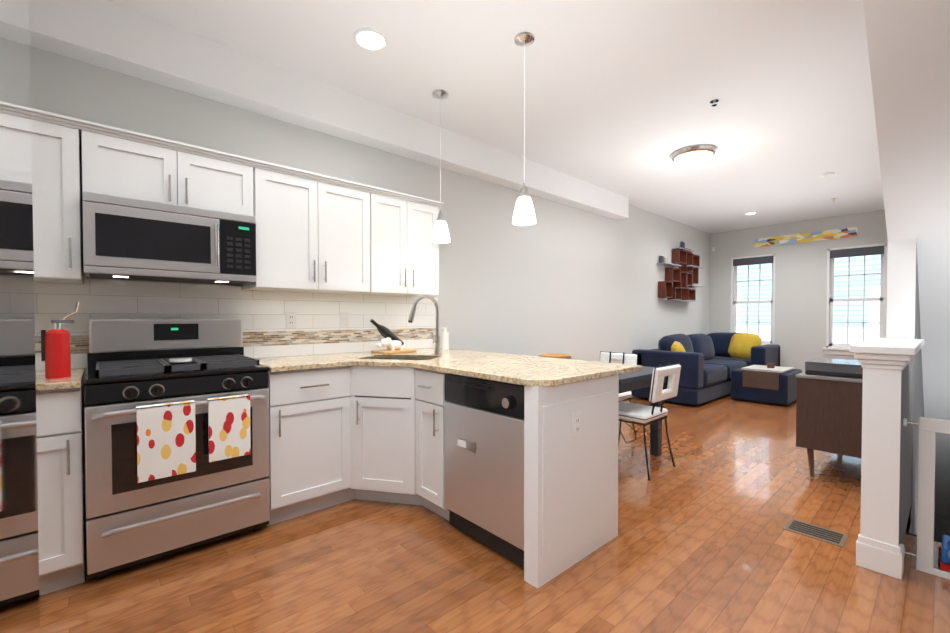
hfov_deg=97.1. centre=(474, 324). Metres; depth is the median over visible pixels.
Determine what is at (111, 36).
ceiling beam
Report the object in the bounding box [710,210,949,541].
wall
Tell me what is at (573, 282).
wall
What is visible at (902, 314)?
wall
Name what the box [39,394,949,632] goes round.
floor
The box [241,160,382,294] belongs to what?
upper cabinet
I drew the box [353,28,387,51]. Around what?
recessed light
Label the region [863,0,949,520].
wall
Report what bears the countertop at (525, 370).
on the base cabinet at (426, 388)
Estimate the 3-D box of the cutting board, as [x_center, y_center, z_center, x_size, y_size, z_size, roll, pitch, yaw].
[-0.643,0.211,3.334,0.300,0.016,0.200,-1,1,-42]
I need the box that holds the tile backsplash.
[34,279,437,370]
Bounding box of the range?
[83,319,269,579]
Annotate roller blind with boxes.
[733,256,772,265]
[830,246,883,257]
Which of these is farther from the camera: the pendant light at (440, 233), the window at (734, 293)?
the window at (734, 293)
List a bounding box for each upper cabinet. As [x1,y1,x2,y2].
[31,108,82,283]
[83,120,258,219]
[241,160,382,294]
[383,189,441,296]
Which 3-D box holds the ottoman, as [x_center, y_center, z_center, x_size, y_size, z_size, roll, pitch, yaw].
[4.239,0.818,6.105,0.878,0.515,0.680,-1,1,-42]
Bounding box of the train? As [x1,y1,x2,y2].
[938,535,949,571]
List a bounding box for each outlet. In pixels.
[286,311,295,327]
[340,312,348,326]
[572,411,580,437]
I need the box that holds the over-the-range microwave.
[82,191,255,284]
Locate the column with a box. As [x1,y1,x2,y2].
[849,338,924,579]
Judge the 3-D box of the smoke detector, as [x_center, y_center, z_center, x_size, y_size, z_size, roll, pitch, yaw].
[4.078,-1.724,4.860,0.130,0.042,0.130,-1,1,-42]
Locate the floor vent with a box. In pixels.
[783,518,848,546]
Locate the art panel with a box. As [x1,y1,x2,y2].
[755,227,857,246]
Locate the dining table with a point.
(635, 380)
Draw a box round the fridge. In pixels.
[0,0,39,632]
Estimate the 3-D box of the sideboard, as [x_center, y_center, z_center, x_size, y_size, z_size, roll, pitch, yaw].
[3.148,0.708,3.509,1.532,0.864,0.471,-1,1,-42]
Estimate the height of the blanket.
0.315 m
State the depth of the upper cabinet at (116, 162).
2.23 m
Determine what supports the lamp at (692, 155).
attached to the ceiling
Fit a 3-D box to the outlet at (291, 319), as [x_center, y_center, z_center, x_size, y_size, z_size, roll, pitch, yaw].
[-1.313,-0.033,2.999,0.072,0.120,0.008,-1,1,-42]
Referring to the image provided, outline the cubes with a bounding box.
[657,242,703,301]
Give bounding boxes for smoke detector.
[820,172,834,178]
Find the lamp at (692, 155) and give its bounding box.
[671,144,716,165]
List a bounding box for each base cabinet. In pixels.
[36,374,85,595]
[267,366,355,525]
[344,398,411,503]
[356,366,403,401]
[404,367,448,520]
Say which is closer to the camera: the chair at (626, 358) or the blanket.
the chair at (626, 358)
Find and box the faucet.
[408,295,440,354]
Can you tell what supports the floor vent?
in the floor
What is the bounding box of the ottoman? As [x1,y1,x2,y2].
[731,363,801,404]
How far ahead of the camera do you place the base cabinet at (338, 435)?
2.51 m
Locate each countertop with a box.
[36,368,84,390]
[254,352,383,371]
[340,356,367,366]
[369,348,641,385]
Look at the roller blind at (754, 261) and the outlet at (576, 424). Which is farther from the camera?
the roller blind at (754, 261)
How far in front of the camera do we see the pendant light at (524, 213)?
2.49 m
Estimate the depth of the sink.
2.63 m
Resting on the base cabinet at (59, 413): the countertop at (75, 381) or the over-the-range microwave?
the countertop at (75, 381)
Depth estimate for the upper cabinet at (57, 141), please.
1.97 m
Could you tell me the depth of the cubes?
7.18 m
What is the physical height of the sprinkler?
0.034 m
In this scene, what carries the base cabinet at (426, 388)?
on the floor
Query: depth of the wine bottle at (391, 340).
3.26 m
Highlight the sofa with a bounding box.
[631,332,779,405]
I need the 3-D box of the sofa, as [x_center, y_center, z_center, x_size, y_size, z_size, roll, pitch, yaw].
[3.827,0.595,6.779,3.010,0.917,1.180,-1,1,-42]
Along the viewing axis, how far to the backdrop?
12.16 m
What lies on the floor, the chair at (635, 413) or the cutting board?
the chair at (635, 413)
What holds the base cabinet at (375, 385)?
on the floor
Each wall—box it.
[30,46,709,372]
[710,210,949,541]
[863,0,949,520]
[886,237,923,543]
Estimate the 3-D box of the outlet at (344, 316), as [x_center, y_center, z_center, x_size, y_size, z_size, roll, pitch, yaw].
[-1.013,-0.038,3.264,0.072,0.120,0.011,-1,1,-42]
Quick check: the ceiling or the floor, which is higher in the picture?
the ceiling
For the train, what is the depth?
2.00 m
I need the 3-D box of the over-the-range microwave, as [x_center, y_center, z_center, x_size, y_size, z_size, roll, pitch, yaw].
[-1.693,-0.444,2.369,0.750,0.388,0.439,-1,1,-42]
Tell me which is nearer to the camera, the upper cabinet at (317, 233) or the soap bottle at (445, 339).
the upper cabinet at (317, 233)
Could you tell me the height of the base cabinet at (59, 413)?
0.890 m
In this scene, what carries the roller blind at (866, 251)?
attached to the window at (832, 347)
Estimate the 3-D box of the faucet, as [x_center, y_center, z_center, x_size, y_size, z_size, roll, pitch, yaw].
[-0.379,0.004,3.066,0.274,0.441,0.109,-1,1,-42]
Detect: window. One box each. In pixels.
[730,254,775,344]
[823,243,886,354]
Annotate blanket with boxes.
[741,363,793,389]
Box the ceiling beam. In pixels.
[29,0,628,219]
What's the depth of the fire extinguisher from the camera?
1.90 m
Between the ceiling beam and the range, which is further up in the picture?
the ceiling beam
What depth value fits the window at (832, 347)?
6.82 m
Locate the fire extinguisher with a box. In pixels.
[41,302,78,378]
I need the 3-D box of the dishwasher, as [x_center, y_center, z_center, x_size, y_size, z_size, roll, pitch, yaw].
[0.240,0.706,2.332,0.626,0.865,0.605,-1,1,-42]
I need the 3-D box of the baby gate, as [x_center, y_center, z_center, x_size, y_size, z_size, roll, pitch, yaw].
[2.479,0.808,1.579,0.040,0.725,1.222,-1,1,-42]
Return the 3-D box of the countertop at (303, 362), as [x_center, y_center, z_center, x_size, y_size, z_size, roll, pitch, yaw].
[-1.103,0.243,2.871,0.765,0.030,0.480,-1,1,-42]
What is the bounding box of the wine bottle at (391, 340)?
[370,319,403,350]
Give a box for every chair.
[599,351,637,437]
[618,363,680,480]
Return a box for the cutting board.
[371,349,416,353]
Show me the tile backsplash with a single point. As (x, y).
(318, 329)
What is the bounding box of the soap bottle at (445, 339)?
[441,327,448,348]
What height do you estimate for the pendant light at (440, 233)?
1.094 m
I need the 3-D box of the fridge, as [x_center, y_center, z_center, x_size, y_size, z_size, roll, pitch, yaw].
[-0.746,0.299,0.142,0.755,1.770,0.990,-1,1,-42]
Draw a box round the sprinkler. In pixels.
[710,99,718,106]
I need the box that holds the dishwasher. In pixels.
[445,373,523,567]
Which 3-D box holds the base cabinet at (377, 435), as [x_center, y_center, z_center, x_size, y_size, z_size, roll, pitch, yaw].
[-0.540,0.801,3.033,0.960,0.690,1.016,-1,1,-42]
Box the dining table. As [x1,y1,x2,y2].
[619,366,665,455]
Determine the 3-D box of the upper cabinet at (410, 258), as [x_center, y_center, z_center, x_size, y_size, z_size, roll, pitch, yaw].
[-0.663,-0.611,3.347,0.674,0.744,0.346,-1,1,-42]
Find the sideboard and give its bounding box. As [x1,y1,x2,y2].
[796,358,862,476]
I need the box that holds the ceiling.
[106,0,884,233]
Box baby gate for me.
[903,417,949,579]
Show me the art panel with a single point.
(814, 236)
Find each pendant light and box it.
[431,89,449,242]
[512,32,535,224]
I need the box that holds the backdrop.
[736,254,880,343]
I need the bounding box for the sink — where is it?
[376,358,429,369]

